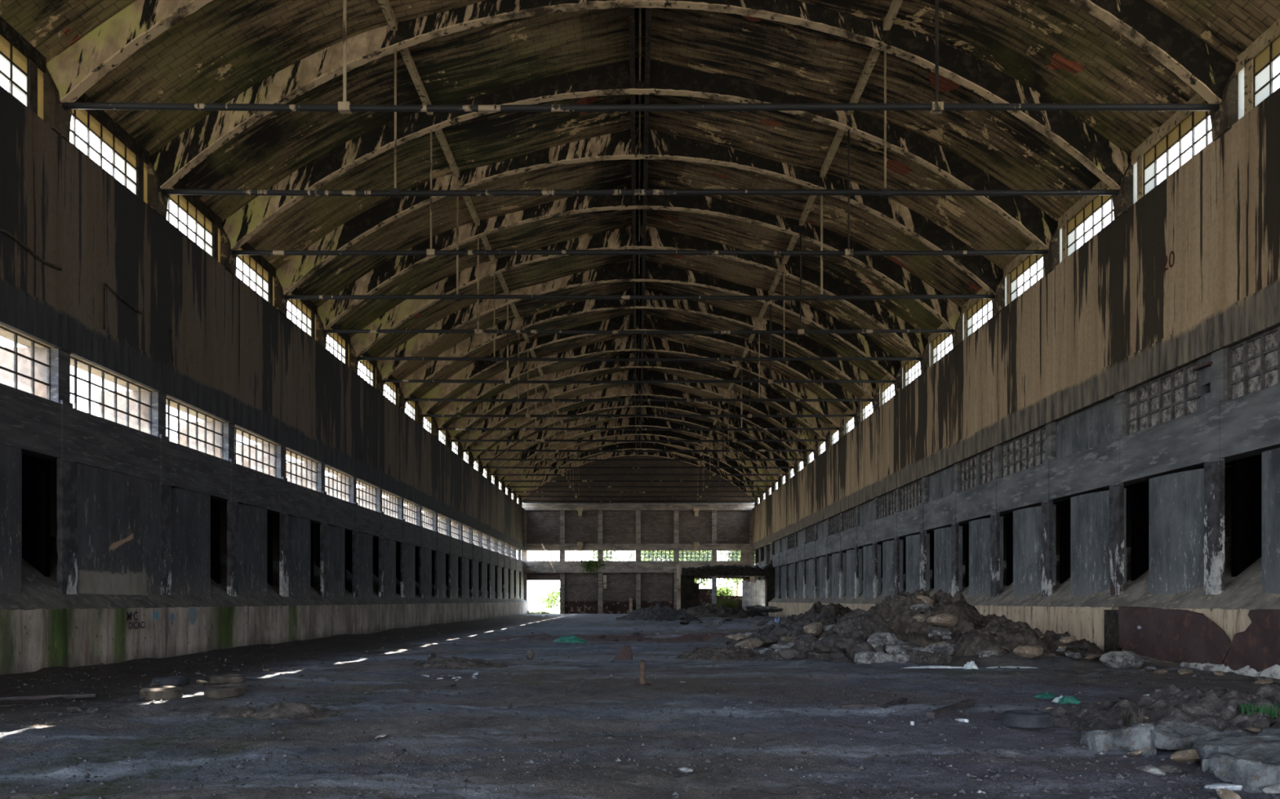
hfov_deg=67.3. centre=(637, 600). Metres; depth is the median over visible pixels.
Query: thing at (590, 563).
ivy
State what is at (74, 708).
stone
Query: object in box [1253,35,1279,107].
window
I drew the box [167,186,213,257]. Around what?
window
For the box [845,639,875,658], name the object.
stone
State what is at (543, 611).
grass tuft
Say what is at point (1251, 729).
stone
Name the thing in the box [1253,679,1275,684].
stone
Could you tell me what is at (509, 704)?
clod
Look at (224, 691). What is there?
tyre
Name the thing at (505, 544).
window
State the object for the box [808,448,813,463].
window
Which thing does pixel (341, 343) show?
window
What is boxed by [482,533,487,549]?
window
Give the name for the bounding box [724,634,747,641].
stone
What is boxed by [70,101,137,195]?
window
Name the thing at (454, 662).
dirt mound
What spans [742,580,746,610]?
metal sheet
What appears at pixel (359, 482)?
window
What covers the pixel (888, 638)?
boulder
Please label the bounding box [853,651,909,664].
slab
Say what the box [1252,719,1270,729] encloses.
stone
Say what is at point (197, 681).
stone
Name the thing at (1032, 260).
window
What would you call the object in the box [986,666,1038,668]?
plastic sheet
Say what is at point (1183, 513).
wall
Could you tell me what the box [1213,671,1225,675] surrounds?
stone
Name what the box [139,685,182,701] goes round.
tyre
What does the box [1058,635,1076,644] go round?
stone
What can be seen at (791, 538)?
window
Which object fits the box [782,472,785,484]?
window
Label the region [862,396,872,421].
window
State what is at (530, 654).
clod
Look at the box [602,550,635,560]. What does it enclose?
window
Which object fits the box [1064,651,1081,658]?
stone
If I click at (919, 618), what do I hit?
stone
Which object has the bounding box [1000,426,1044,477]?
window
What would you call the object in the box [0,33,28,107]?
window
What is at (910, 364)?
window
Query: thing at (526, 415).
rod
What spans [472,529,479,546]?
window
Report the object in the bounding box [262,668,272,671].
stone
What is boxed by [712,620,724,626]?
stone
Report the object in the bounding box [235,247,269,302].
window
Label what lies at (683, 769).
stone
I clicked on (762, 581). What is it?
metal sheet
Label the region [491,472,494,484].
window
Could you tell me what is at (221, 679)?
tyre
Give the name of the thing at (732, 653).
dirt mound
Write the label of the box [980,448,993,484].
window
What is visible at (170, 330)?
rod
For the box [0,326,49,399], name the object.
window
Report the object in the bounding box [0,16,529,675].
wall
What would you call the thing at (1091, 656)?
stone
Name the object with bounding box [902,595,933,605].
stone
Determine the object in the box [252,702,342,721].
dirt mound
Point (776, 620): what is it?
plastic bag
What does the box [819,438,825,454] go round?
window
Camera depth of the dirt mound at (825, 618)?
35.22 m
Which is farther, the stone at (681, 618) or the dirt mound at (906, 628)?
the stone at (681, 618)
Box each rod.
[0,227,62,270]
[62,0,1219,113]
[102,282,142,329]
[161,48,1119,197]
[168,328,173,360]
[231,128,1048,257]
[284,189,995,300]
[324,236,954,334]
[356,273,921,361]
[382,303,895,383]
[404,328,873,402]
[422,350,855,417]
[438,368,839,431]
[451,384,826,442]
[463,398,813,452]
[473,409,803,461]
[483,420,794,469]
[491,430,785,475]
[498,439,777,482]
[505,446,771,488]
[511,453,764,493]
[516,460,759,497]
[522,500,754,502]
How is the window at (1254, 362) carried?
in the wall at (1183, 513)
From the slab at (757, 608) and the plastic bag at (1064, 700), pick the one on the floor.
the plastic bag at (1064, 700)
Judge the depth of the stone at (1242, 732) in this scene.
11.35 m
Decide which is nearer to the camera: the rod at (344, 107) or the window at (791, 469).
the rod at (344, 107)
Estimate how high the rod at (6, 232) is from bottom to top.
0.249 m
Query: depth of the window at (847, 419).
67.17 m
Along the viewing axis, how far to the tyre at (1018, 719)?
12.31 m
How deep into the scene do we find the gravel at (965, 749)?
10.24 m
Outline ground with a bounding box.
[527,587,742,613]
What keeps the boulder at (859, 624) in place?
on the floor
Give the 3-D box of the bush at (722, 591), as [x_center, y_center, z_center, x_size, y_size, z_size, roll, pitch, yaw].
[11.513,-0.623,127.961,3.569,3.919,3.906,0,0,0]
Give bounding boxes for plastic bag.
[553,635,587,643]
[773,616,780,623]
[1032,692,1058,698]
[1052,695,1070,702]
[1057,695,1080,704]
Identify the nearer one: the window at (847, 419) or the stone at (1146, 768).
the stone at (1146, 768)
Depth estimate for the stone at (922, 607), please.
30.74 m
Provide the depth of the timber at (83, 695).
16.49 m
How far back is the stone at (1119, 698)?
15.24 m
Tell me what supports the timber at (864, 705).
on the floor
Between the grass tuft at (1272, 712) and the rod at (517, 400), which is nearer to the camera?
the grass tuft at (1272, 712)
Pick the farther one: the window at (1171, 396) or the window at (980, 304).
the window at (980, 304)
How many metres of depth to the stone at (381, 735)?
11.94 m
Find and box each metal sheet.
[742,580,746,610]
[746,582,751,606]
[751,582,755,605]
[755,580,760,605]
[760,579,764,613]
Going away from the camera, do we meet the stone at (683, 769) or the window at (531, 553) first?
the stone at (683, 769)
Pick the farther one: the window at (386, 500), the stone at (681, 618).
the stone at (681, 618)
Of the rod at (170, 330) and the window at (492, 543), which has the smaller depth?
the rod at (170, 330)
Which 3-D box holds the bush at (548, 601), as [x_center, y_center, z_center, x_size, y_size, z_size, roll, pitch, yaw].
[-13.174,-0.650,146.677,5.200,3.823,5.074,0,0,0]
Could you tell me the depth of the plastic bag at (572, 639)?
38.32 m
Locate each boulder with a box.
[832,608,891,641]
[866,632,897,644]
[911,647,933,653]
[924,643,956,654]
[925,613,959,626]
[1013,644,1043,657]
[1098,651,1144,668]
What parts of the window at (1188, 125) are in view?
pane, pane, pane, pane, pane, pane, pane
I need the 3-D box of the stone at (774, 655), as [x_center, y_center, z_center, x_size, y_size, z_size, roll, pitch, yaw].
[3.901,1.533,26.411,0.734,0.258,0.436,0,0,18]
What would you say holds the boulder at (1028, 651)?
on the floor
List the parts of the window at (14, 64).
pane, pane, pane, pane, pane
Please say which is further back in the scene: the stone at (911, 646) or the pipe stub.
the stone at (911, 646)
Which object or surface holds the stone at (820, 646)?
on the dirt mound at (841, 656)
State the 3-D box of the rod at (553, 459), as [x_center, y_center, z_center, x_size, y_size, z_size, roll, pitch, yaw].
[0.080,-14.420,83.950,29.240,4.500,0.200,0,0,0]
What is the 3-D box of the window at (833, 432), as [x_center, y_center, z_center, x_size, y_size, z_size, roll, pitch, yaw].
[14.750,-12.320,71.150,0.060,1.365,3.745,0,0,0]
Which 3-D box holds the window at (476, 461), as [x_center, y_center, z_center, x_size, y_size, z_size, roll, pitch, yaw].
[-14.590,-12.320,86.150,0.060,1.365,3.745,0,0,0]
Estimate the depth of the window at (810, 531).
82.08 m
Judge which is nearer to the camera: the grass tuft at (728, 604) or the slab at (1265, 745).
the slab at (1265, 745)
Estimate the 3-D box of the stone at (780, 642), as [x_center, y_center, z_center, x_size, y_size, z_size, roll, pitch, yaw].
[4.736,1.457,30.263,0.755,0.390,0.890,0,0,24]
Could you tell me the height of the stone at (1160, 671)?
0.133 m
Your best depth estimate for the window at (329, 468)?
47.10 m
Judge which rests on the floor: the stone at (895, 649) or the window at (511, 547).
the stone at (895, 649)
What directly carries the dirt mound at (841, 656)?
on the floor
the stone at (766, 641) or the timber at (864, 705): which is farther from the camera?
the stone at (766, 641)
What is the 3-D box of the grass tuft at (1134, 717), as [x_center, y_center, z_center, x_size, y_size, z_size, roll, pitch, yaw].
[6.355,1.488,12.297,0.406,0.264,0.268,0,0,0]
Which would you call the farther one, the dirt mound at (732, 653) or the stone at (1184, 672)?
the dirt mound at (732, 653)
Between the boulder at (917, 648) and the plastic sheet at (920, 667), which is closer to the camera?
the plastic sheet at (920, 667)
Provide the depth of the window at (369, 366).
51.74 m
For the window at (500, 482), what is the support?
in the wall at (119, 543)
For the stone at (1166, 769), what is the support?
on the floor
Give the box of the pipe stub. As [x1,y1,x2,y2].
[632,661,652,685]
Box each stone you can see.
[66,706,83,711]
[85,706,99,712]
[149,682,159,686]
[195,680,208,683]
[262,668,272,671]
[375,733,386,738]
[633,631,644,635]
[677,616,685,620]
[677,767,693,772]
[680,619,689,624]
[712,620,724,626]
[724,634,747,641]
[734,638,763,649]
[744,631,755,636]
[751,636,779,645]
[759,648,773,654]
[763,624,776,630]
[765,651,786,660]
[770,642,794,649]
[777,640,792,644]
[778,648,808,660]
[780,636,795,642]
[789,623,818,636]
[793,635,818,647]
[803,622,823,635]
[803,640,839,653]
[821,635,858,650]
[822,624,835,632]
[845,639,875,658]
[867,640,886,652]
[885,644,911,654]
[896,603,905,607]
[897,643,923,648]
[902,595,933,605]
[909,604,934,612]
[912,613,926,622]
[926,641,945,647]
[928,626,952,635]
[942,635,951,639]
[974,628,994,634]
[978,650,1000,657]
[1044,706,1053,710]
[1056,648,1066,652]
[1057,633,1068,638]
[1057,645,1066,648]
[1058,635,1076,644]
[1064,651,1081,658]
[1075,645,1088,650]
[1084,653,1099,660]
[1115,697,1136,702]
[1124,753,1138,757]
[1129,749,1142,755]
[1135,764,1164,775]
[1144,666,1156,671]
[1153,669,1168,674]
[1155,764,1177,773]
[1169,767,1182,773]
[1170,748,1200,763]
[1177,668,1193,675]
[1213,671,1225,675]
[1215,788,1240,798]
[1223,728,1253,735]
[1246,726,1262,732]
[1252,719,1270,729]
[1253,676,1279,684]
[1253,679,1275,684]
[1262,784,1279,793]
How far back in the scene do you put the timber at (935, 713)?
14.34 m
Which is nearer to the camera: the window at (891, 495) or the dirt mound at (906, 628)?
the dirt mound at (906, 628)
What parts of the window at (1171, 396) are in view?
pane, pane, pane, pane, pane, pane, pane, pane, pane, pane, pane, pane, pane, pane, pane, pane, pane, pane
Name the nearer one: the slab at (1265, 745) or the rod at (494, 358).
the slab at (1265, 745)
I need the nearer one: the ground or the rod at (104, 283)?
the rod at (104, 283)
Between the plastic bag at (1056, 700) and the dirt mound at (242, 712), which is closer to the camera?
the dirt mound at (242, 712)
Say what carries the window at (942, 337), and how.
in the wall at (1183, 513)
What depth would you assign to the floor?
13.07 m
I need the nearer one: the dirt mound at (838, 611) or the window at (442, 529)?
the dirt mound at (838, 611)
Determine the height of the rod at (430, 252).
4.500 m
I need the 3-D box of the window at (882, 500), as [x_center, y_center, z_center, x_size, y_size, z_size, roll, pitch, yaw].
[14.820,-5.620,57.900,0.160,1.390,2.270,0,0,0]
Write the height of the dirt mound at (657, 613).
1.772 m
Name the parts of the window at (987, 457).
pane, pane, pane, pane, pane, pane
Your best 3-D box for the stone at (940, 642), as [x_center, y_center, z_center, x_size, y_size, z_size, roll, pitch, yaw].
[8.220,1.283,26.518,0.510,0.290,0.487,0,0,18]
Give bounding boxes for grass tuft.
[526,609,551,613]
[715,595,739,608]
[1119,707,1147,727]
[1238,702,1279,718]
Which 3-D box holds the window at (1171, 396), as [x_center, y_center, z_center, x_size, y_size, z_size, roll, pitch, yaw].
[14.820,-5.620,27.175,0.160,1.390,3.720,0,0,0]
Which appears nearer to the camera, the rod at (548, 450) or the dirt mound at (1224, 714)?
the dirt mound at (1224, 714)
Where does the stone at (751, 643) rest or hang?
on the floor
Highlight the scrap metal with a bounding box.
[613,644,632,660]
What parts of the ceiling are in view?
roof panel, roof panel, roof panel, roof panel, roof panel, roof panel, roof panel, roof panel, roof panel, roof panel, roof panel, roof panel, roof panel, roof panel, roof panel, roof panel, roof panel, roof panel, roof panel, roof panel, roof panel, roof panel, roof panel, roof panel, roof panel, roof panel, roof panel, roof panel, roof panel, roof panel, roof panel, roof panel, roof panel, roof panel, roof panel, roof panel, roof panel, roof panel, roof panel, roof panel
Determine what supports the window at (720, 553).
in the wall at (628, 586)
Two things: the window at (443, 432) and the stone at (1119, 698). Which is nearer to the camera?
the stone at (1119, 698)
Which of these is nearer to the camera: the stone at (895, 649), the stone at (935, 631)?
the stone at (895, 649)
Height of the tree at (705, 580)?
12.900 m
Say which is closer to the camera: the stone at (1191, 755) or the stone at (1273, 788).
the stone at (1273, 788)
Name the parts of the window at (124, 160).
pane, pane, pane, pane, pane, pane, pane, pane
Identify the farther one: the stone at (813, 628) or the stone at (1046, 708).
the stone at (813, 628)
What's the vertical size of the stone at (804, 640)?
0.466 m
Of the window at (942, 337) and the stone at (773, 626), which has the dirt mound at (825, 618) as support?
the stone at (773, 626)
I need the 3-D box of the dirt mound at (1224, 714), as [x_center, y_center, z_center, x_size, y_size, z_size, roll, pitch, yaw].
[8.180,1.542,12.900,5.460,0.816,3.990,0,0,0]
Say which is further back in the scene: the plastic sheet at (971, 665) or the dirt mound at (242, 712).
the plastic sheet at (971, 665)
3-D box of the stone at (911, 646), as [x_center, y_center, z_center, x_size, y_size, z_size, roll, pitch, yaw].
[7.704,1.390,27.155,0.842,0.378,0.653,0,0,31]
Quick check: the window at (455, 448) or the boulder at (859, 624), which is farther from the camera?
the window at (455, 448)
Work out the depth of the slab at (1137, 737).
10.74 m
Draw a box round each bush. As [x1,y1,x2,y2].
[533,583,559,608]
[716,581,737,595]
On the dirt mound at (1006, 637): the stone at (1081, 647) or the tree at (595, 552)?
the stone at (1081, 647)
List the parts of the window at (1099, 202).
pane, pane, pane, pane, pane, pane, pane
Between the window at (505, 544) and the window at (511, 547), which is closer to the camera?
the window at (505, 544)
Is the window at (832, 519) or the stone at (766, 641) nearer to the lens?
the stone at (766, 641)
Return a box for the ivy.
[580,560,608,579]
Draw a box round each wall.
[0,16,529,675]
[521,455,755,613]
[751,17,1279,679]
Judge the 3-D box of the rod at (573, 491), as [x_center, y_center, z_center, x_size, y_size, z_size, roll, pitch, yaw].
[0.080,-14.420,108.950,29.240,4.502,0.200,0,0,0]
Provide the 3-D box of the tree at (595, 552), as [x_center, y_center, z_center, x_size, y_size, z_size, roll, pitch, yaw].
[-4.873,-3.924,141.308,5.381,11.063,6.044,0,0,0]
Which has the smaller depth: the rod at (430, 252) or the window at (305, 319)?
the rod at (430, 252)
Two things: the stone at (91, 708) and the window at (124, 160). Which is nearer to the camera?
the stone at (91, 708)
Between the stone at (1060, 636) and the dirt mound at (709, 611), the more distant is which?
the dirt mound at (709, 611)
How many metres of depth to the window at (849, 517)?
67.07 m
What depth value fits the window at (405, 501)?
62.09 m
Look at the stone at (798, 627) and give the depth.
33.82 m
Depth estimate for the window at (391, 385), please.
56.98 m
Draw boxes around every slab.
[746,604,782,613]
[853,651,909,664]
[906,648,951,664]
[1080,723,1156,755]
[1131,720,1244,750]
[1191,728,1279,764]
[1201,751,1279,793]
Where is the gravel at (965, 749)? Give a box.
[0,620,1279,798]
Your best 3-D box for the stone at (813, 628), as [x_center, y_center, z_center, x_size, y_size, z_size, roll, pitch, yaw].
[6.166,1.000,33.672,0.800,0.456,1.235,0,0,-27]
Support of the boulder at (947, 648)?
on the floor
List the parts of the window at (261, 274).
pane, pane, pane, pane, pane, pane, pane, pane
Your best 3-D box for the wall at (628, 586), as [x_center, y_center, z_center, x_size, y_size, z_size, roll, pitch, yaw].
[0.080,-8.621,122.175,29.800,21.043,1.350,0,0,0]
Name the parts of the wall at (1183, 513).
post, post, post, post, post, post, post, post, post, post, post, post, post, post, post, post, post, post, post, post, post, pane, post, post, pane, post, post, pane, post, post, pane, post, post, pane, post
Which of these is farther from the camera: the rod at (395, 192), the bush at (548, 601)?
the bush at (548, 601)
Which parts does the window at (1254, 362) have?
pane, pane, pane, pane, pane, pane, pane, pane, pane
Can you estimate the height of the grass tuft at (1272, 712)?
0.176 m
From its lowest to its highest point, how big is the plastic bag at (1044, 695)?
0.119 m
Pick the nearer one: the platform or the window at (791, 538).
the window at (791, 538)
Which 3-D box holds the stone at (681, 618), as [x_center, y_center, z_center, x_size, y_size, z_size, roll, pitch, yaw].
[3.474,1.416,76.278,0.638,0.336,0.870,0,0,37]
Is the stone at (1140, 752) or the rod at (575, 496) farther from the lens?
the rod at (575, 496)
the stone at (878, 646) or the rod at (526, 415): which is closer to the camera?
the stone at (878, 646)
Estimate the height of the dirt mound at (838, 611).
1.953 m
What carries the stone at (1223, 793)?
on the floor
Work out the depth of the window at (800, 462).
87.35 m
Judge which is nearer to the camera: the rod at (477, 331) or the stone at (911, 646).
the stone at (911, 646)
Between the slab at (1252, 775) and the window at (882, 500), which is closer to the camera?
the slab at (1252, 775)
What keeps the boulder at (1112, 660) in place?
on the floor
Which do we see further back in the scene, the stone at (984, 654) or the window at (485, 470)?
the window at (485, 470)
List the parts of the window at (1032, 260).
pane, pane, pane, pane, pane, pane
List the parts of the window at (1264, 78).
pane, pane, pane, pane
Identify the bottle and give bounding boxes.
[955,718,968,723]
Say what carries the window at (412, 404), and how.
in the wall at (119, 543)
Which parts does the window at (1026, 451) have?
pane, pane, pane, pane, pane, pane, pane, pane, pane, pane, pane, pane, pane, pane, pane, pane, pane, pane, pane, pane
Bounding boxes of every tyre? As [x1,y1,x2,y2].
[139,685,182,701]
[151,675,189,686]
[203,684,245,698]
[209,674,245,684]
[1000,710,1053,729]
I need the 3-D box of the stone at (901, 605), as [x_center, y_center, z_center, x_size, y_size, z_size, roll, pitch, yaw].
[9.081,0.218,31.477,1.185,0.417,0.721,0,0,14]
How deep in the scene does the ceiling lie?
35.67 m
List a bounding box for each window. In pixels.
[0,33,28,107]
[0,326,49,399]
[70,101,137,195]
[70,356,151,434]
[166,398,222,458]
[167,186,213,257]
[234,426,275,476]
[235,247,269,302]
[285,448,316,490]
[286,293,311,337]
[324,466,349,502]
[326,327,346,364]
[356,480,376,511]
[358,355,373,386]
[382,490,398,519]
[383,377,395,404]
[404,396,415,420]
[404,500,417,524]
[422,413,431,433]
[422,507,432,530]
[437,515,446,535]
[438,426,445,444]
[450,520,458,539]
[452,438,457,454]
[462,525,469,542]
[463,448,468,463]
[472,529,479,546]
[474,457,478,471]
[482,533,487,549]
[483,466,487,478]
[490,537,494,551]
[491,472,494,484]
[497,540,502,554]
[498,479,502,490]
[504,543,507,555]
[510,546,513,558]
[515,548,519,559]
[526,550,559,560]
[564,550,597,560]
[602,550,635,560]
[640,550,674,560]
[678,550,711,561]
[716,550,741,561]
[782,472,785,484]
[788,533,795,549]
[790,465,793,478]
[798,457,803,471]
[806,524,814,543]
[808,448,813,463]
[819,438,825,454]
[829,516,834,535]
[831,426,839,444]
[835,514,839,533]
[843,507,855,531]
[845,413,854,434]
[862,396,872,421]
[877,493,886,519]
[881,377,894,404]
[888,490,895,515]
[900,479,921,511]
[904,355,920,386]
[933,327,952,364]
[960,455,976,491]
[967,292,992,336]
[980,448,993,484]
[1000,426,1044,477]
[1010,247,1044,302]
[1066,186,1113,257]
[1125,360,1197,435]
[1143,100,1211,195]
[1227,325,1279,401]
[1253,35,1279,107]
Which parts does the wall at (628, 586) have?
panel, brick panel, panel, brick panel, broken post, cornice, brick panel, panel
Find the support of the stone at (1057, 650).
on the dirt mound at (1006, 637)
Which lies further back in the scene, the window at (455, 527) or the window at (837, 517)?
the window at (455, 527)
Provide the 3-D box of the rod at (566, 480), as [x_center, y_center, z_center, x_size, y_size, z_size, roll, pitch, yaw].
[0.080,-14.420,98.950,29.241,4.500,0.200,0,0,0]
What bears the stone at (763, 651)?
on the dirt mound at (841, 656)
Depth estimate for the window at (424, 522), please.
67.22 m
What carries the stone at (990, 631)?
on the dirt mound at (1006, 637)
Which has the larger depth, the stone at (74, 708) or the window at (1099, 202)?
the window at (1099, 202)
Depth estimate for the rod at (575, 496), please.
113.87 m
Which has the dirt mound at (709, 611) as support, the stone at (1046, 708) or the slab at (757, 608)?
the slab at (757, 608)
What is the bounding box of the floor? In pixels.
[0,613,1279,798]
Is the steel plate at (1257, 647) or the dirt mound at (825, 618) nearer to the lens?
the steel plate at (1257, 647)
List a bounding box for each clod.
[427,653,436,660]
[507,702,512,708]
[524,649,534,660]
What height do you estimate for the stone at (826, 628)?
0.379 m
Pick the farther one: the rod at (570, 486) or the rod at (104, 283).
the rod at (570, 486)
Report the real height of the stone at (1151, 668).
0.116 m
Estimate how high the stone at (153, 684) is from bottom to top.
0.088 m
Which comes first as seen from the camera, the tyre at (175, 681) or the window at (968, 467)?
the tyre at (175, 681)
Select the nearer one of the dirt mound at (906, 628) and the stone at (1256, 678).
the stone at (1256, 678)
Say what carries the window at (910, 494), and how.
in the wall at (1183, 513)
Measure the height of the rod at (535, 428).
4.500 m
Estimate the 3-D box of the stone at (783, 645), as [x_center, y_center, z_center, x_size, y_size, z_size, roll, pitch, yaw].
[4.525,1.426,27.842,1.404,0.441,0.910,0,0,-1]
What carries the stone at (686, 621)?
on the floor
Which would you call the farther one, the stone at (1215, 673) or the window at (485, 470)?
the window at (485, 470)
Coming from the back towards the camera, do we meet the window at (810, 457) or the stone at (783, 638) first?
the window at (810, 457)
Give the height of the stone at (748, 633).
0.285 m
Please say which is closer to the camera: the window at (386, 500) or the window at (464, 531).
the window at (386, 500)
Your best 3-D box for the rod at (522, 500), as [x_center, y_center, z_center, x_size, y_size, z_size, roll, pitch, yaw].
[0.080,-14.420,118.950,29.241,4.500,0.200,0,0,0]
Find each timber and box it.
[0,693,96,700]
[0,702,71,706]
[839,703,876,708]
[876,697,907,708]
[926,698,974,718]
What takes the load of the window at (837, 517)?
in the wall at (1183, 513)
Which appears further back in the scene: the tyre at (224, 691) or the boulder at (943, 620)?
the boulder at (943, 620)
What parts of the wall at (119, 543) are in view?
post, pane, post, post, pane, post, post, pane, post, post, pane, post, post, pane, post, post, post, post, post, post, post, post, post, post, post, post, post, post, post, post, post, post, post, post, post, post, post, post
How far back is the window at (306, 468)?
42.28 m
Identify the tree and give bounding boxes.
[586,551,617,560]
[628,551,682,560]
[664,551,724,588]
[717,551,742,595]
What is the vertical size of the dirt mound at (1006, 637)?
1.410 m
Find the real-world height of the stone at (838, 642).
0.508 m
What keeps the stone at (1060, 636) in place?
on the dirt mound at (1006, 637)
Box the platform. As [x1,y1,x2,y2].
[676,564,773,615]
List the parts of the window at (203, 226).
pane, pane, pane, pane, pane, pane, pane, pane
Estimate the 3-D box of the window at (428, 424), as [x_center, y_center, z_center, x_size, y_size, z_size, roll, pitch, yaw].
[-14.590,-12.320,66.150,0.060,1.365,3.745,0,0,0]
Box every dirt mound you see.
[211,705,256,718]
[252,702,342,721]
[406,656,507,669]
[615,603,700,621]
[675,645,759,661]
[676,603,766,618]
[726,608,839,648]
[748,644,889,662]
[791,600,852,619]
[818,588,1013,647]
[950,618,1104,657]
[1050,683,1279,735]
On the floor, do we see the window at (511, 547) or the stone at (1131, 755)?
the stone at (1131, 755)
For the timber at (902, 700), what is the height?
0.066 m
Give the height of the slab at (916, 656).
0.531 m
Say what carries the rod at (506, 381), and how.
attached to the ceiling
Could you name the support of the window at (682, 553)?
in the wall at (628, 586)
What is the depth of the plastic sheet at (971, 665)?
23.41 m
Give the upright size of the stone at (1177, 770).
0.069 m
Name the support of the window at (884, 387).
in the wall at (1183, 513)
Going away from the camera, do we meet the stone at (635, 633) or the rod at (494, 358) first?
the stone at (635, 633)
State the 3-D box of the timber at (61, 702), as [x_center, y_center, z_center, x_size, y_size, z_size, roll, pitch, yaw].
[-9.917,1.693,15.544,1.389,0.048,0.090,0,0,-30]
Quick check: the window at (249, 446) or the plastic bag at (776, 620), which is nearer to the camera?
the window at (249, 446)
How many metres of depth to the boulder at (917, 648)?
25.88 m
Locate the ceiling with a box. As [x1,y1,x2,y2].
[0,0,1279,500]
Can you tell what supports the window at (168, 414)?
in the wall at (119, 543)
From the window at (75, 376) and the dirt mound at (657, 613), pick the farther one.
the dirt mound at (657, 613)
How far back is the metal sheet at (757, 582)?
113.01 m
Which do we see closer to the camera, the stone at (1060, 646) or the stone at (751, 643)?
the stone at (1060, 646)
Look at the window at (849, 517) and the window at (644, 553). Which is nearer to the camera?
the window at (849, 517)
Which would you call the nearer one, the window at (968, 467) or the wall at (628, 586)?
the window at (968, 467)
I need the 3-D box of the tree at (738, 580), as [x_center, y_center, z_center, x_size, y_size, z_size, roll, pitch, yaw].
[14.119,-4.742,138.646,9.616,12.898,9.152,0,0,0]
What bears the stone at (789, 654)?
on the floor
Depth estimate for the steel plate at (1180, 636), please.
25.23 m
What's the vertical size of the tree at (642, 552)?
12.783 m
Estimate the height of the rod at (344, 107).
4.500 m
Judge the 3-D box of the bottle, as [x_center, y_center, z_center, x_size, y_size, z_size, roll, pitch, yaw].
[4.430,1.638,13.150,0.048,0.046,0.200,0,0,-36]
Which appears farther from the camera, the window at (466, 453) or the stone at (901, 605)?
the window at (466, 453)
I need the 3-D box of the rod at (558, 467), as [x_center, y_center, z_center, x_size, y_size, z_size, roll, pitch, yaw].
[0.080,-14.420,88.950,29.241,4.500,0.200,0,0,0]
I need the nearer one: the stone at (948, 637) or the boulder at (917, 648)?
the boulder at (917, 648)
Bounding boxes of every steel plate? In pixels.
[1118,606,1231,664]
[1222,609,1279,672]
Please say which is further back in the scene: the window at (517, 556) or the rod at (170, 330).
the window at (517, 556)
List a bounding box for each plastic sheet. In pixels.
[901,666,964,668]
[964,660,977,669]
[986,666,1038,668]
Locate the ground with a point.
(532, 593)
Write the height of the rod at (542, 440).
4.500 m
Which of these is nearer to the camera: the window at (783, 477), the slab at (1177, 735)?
the slab at (1177, 735)
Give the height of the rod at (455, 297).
4.500 m
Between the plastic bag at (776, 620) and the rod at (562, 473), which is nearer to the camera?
the plastic bag at (776, 620)
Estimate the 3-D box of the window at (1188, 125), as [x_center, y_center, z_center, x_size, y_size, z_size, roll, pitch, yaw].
[14.750,-12.320,26.150,0.060,1.365,3.745,0,0,0]

